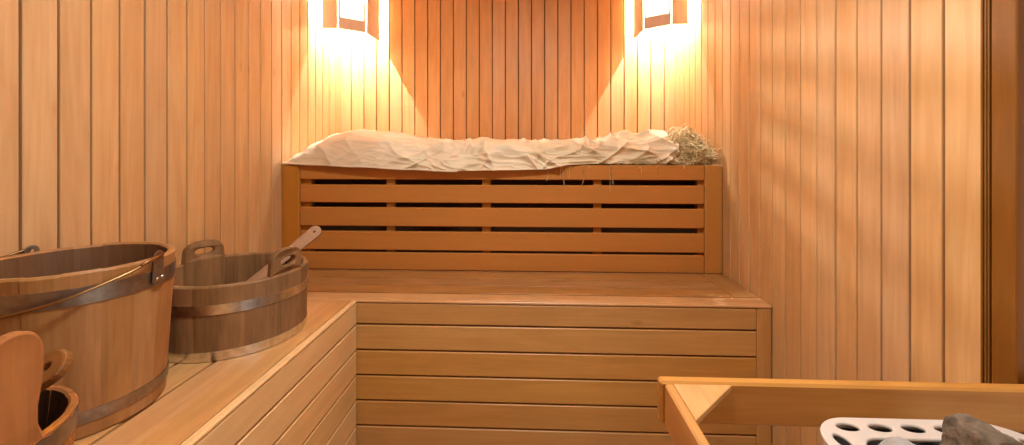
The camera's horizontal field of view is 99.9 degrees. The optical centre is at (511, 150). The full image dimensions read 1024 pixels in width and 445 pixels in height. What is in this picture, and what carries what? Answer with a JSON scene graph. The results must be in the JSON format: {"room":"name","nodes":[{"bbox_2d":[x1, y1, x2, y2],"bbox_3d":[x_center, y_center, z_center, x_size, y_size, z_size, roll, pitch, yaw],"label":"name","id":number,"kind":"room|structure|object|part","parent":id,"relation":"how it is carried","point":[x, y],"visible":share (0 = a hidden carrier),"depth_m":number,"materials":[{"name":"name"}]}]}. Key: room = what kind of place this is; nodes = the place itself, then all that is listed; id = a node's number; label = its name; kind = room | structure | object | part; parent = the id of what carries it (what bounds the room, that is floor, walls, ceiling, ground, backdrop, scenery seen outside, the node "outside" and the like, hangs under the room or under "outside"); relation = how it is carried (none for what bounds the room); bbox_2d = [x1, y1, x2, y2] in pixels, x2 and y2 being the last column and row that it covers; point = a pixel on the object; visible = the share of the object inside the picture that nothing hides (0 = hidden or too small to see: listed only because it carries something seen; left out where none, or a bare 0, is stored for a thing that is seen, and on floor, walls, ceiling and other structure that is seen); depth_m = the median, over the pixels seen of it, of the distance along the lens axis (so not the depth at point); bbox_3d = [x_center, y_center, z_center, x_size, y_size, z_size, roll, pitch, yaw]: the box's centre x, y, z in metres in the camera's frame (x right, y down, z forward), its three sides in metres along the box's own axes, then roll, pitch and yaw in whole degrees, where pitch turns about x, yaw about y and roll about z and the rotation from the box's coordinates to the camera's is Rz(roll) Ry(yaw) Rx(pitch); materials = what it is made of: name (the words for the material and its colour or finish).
{"room":"spa","nodes":[
{"label":"spa","id":0,"kind":"room"},
{"bbox_2d":[0,0,341,264],"bbox_3d":[-1.158,0.010,1.019,0.061,2.300,3.440,0,0,2],"label":"wall","id":1,"kind":"structure","parent":0,"point":[175,123],"depth_m":1.34,"materials":[{"name":"brown wood"}]},
{"bbox_2d":[342,0,673,139],"bbox_3d":[-0.039,0.010,2.664,2.040,2.300,0.060,0,0,2],"label":"wall","id":2,"kind":"structure","parent":0,"point":[438,69],"depth_m":2.63,"materials":[{"name":"brown wood"}]},
{"bbox_2d":[322,0,380,40],"bbox_3d":[-0.914,-0.869,2.471,0.399,0.402,0.192,0,0,-37],"label":"lamp","id":3,"kind":"object","parent":2,"relation":"attached to","point":[352,15],"visible":1,"depth_m":2.38,"materials":[{"name":"brown wood"}]},
{"bbox_3d":[-0.991,-0.869,2.340,0.080,0.402,0.010,0,0,1],"label":"panel","id":4,"kind":"part","parent":3,"relation":"part of","materials":[{"name":"brown wood"}]},
{"bbox_3d":[-0.886,-0.780,2.383,0.124,0.099,0.003,0,0,-34],"label":"frosted pane","id":5,"kind":"part","parent":3,"relation":"part of","materials":[{"name":"white glass"}]},
{"bbox_3d":[-0.815,-0.869,2.523,0.010,0.402,0.177,0,0,4],"label":"panel","id":6,"kind":"part","parent":3,"relation":"part of","materials":[{"name":"brown wood"}]},
{"bbox_2d":[634,0,687,37],"bbox_3d":[0.818,-0.869,2.398,0.399,0.402,0.192,0,0,42],"label":"lamp","id":7,"kind":"object","parent":2,"relation":"attached to","point":[648,14],"visible":1,"depth_m":2.31,"materials":[{"name":"brown wood"}]},
{"bbox_3d":[0.724,-0.869,2.458,0.010,0.402,0.177,0,0,1],"label":"panel","id":8,"kind":"part","parent":7,"relation":"part of","materials":[{"name":"brown wood"}]},
{"bbox_3d":[0.782,-0.870,2.313,0.124,0.278,0.003,0,0,39],"label":"frosted pane","id":9,"kind":"part","parent":7,"relation":"part of","materials":[{"name":"white glass"}]},
{"bbox_3d":[0.883,-0.869,2.261,0.080,0.402,0.010,0,0,4],"label":"panel","id":10,"kind":"part","parent":7,"relation":"part of","materials":[{"name":"brown wood"}]},
{"bbox_2d":[674,0,980,444],"bbox_3d":[0.973,0.010,1.734,0.061,2.300,1.834,0,0,2],"label":"wall","id":11,"kind":"structure","parent":0,"point":[848,132],"depth_m":1.18,"materials":[{"name":"brown wood"}]},
{"bbox_3d":[0.164,1.190,0.934,2.710,0.060,3.500,0,0,2],"label":"floor","id":12,"kind":"structure","parent":0,"visible":0},
{"bbox_2d":[74,300,356,444],"bbox_3d":[-0.881,0.857,0.574,0.523,0.604,2.074,0,0,2],"label":"bench","id":13,"kind":"object","parent":12,"relation":"on","point":[300,389],"visible":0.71,"depth_m":1.11,"materials":[{"name":"brown wood"}]},
{"bbox_2d":[0,331,79,444],"bbox_3d":[-0.806,0.399,0.594,0.295,0.312,0.295,0,0,2],"label":"pail","id":14,"kind":"object","parent":13,"relation":"on","point":[28,416],"visible":0.98,"depth_m":0.59,"materials":[{"name":"brown wood"}]},
{"bbox_3d":[-0.670,0.326,0.575,0.020,0.165,0.072,0,0,8],"label":"stave handle","id":15,"kind":"part","parent":14,"relation":"part of","materials":[{"name":"brown wood"}]},
{"bbox_2d":[40,348,72,392],"bbox_3d":[-0.813,0.412,0.654,0.219,0.182,0.059,0,0,-22],"label":"ladle","id":16,"kind":"object","parent":14,"relation":"in","point":[57,362],"visible":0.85,"depth_m":0.69,"materials":[{"name":"brown wood"}]},
{"bbox_2d":[0,241,175,440],"bbox_3d":[-0.942,0.385,0.918,0.366,0.340,0.361,0,0,2],"label":"wooden bucket","id":17,"kind":"object","parent":13,"relation":"on","point":[109,305],"visible":0.88,"depth_m":0.86,"materials":[{"name":"brown wood"}]},
{"bbox_3d":[-0.945,0.260,0.862,0.366,0.078,0.250,0,0,2],"label":"wire handle","id":18,"kind":"part","parent":17,"relation":"part of","materials":[{"name":"gold metal"}]},
{"bbox_2d":[168,240,307,362],"bbox_3d":[-0.851,0.420,1.322,0.407,0.270,0.407,0,0,2],"label":"wooden tub","id":19,"kind":"object","parent":13,"relation":"on","point":[217,314],"visible":0.79,"depth_m":1.19,"materials":[{"name":"brown wood"}]},
{"bbox_3d":[-1.014,0.383,1.414,0.028,0.176,0.126,0,0,29],"label":"handle","id":20,"kind":"part","parent":19,"relation":"part of","materials":[{"name":"brown wood"}]},
{"bbox_3d":[-0.669,0.378,1.272,0.027,0.186,0.119,0,0,15],"label":"handle","id":21,"kind":"part","parent":19,"relation":"part of","materials":[{"name":"brown wood"}]},
{"bbox_2d":[247,226,321,280],"bbox_3d":[-0.798,0.386,1.452,0.296,0.236,0.051,0,0,-38],"label":"ladle","id":22,"kind":"object","parent":19,"relation":"in","point":[309,236],"visible":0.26,"depth_m":1.50,"materials":[{"name":"brown wood"}]},
{"bbox_3d":[-0.637,0.863,0.564,0.030,0.591,2.074,0,0,2],"label":"panel","id":23,"kind":"part","parent":13,"relation":"part of","materials":[{"name":"brown wood"}]},
{"bbox_2d":[307,269,771,444],"bbox_3d":[-0.073,0.857,1.844,2.034,0.604,0.522,0,0,2],"label":"bench","id":24,"kind":"object","parent":12,"relation":"on","point":[444,357],"visible":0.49,"depth_m":1.58,"materials":[{"name":"brown wood"}]},
{"bbox_2d":[282,164,721,273],"bbox_3d":[-0.054,0.310,2.307,2.036,0.490,0.649,0,0,2],"label":"bench","id":25,"kind":"object","parent":24,"relation":"on","point":[663,218],"visible":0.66,"depth_m":1.99,"materials":[{"name":"brown wood"}]},
{"bbox_3d":[-1.042,0.310,2.039,0.084,0.490,0.032,0,0,2],"label":"post","id":26,"kind":"part","parent":25,"relation":"part of","materials":[{"name":"brown wood"}]},
{"bbox_3d":[-0.053,0.073,2.324,2.036,0.016,0.615,0,0,2],"label":"seat","id":27,"kind":"part","parent":25,"relation":"part of","materials":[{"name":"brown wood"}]},
{"bbox_2d":[282,129,679,171],"bbox_3d":[-0.146,-0.007,2.214,1.857,0.206,0.577,0,0,4],"label":"sheet","id":28,"kind":"object","parent":25,"relation":"on","point":[393,150],"visible":0.99,"depth_m":1.98,"materials":[{"name":"fabric"}]},
{"bbox_3d":[-0.054,0.319,2.289,2.020,0.473,0.010,0,0,2],"label":"panel","id":29,"kind":"part","parent":25,"relation":"part of","materials":[{"name":"brown wood"}]},
{"bbox_2d":[547,123,721,185],"bbox_3d":[0.555,0.025,2.067,0.813,0.324,0.345,0,0,-6],"label":"hay","id":30,"kind":"object","parent":25,"relation":"on","point":[693,151],"visible":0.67,"depth_m":1.98},
{"bbox_3d":[0.912,0.310,1.958,0.078,0.490,0.032,0,0,2],"label":"post","id":31,"kind":"part","parent":25,"relation":"part of","materials":[{"name":"brown wood"}]},
{"bbox_3d":[-0.072,0.568,1.855,2.034,0.024,0.500,0,0,2],"label":"seat","id":32,"kind":"part","parent":24,"relation":"part of","materials":[{"name":"brown wood"}]},
{"bbox_3d":[0.907,0.863,1.558,0.052,0.592,0.030,0,0,2],"label":"post","id":33,"kind":"part","parent":24,"relation":"part of","materials":[{"name":"brown wood"}]},
{"bbox_2d":[658,376,1023,444],"bbox_3d":[0.832,0.776,0.273,1.194,0.765,0.916,0,0,2],"label":"guard rail","id":34,"kind":"object","parent":12,"relation":"on","point":[684,403],"visible":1,"depth_m":0.72,"materials":[{"name":"brown wood"}]},
{"bbox_3d":[0.249,0.432,0.286,0.016,0.072,0.893,0,0,2],"label":"rail","id":35,"kind":"part","parent":34,"relation":"part of","materials":[{"name":"brown wood"}]},
{"bbox_2d":[820,413,1023,444],"bbox_3d":[0.592,0.753,0.467,0.306,0.812,0.387,0,0,2],"label":"heater","id":36,"kind":"object","parent":12,"relation":"on","point":[843,430],"depth_m":0.62,"materials":[{"name":"white metal"}]},
{"bbox_3d":[0.531,0.422,0.567,0.068,0.062,0.070,0,0,2],"label":"heater stone","id":37,"kind":"part","parent":36,"relation":"part of","materials":[{"name":"grey stone"}]},
{"bbox_3d":[0.592,0.731,0.467,0.297,0.619,0.378,0,0,2],"label":"casing","id":38,"kind":"part","parent":36,"relation":"part of","materials":[{"name":"white metal"}]},
{"bbox_3d":[0.617,0.412,0.550,0.096,0.131,0.077,0,0,2],"label":"heater stone","id":39,"kind":"part","parent":36,"relation":"part of","materials":[{"name":"stone"}]},
{"bbox_3d":[1.206,0.010,0.770,0.614,2.300,0.060,0,0,2],"label":"wall","id":40,"kind":"structure","parent":0,"visible":0},
{"bbox_2d":[981,0,1023,442],"bbox_3d":[0.922,0.010,0.783,0.082,2.300,0.069,0,0,2],"label":"trim","id":41,"kind":"structure","parent":40,"relation":"attached to","point":[1002,21],"depth_m":0.77,"materials":[{"name":"brown wood"}]}
]}

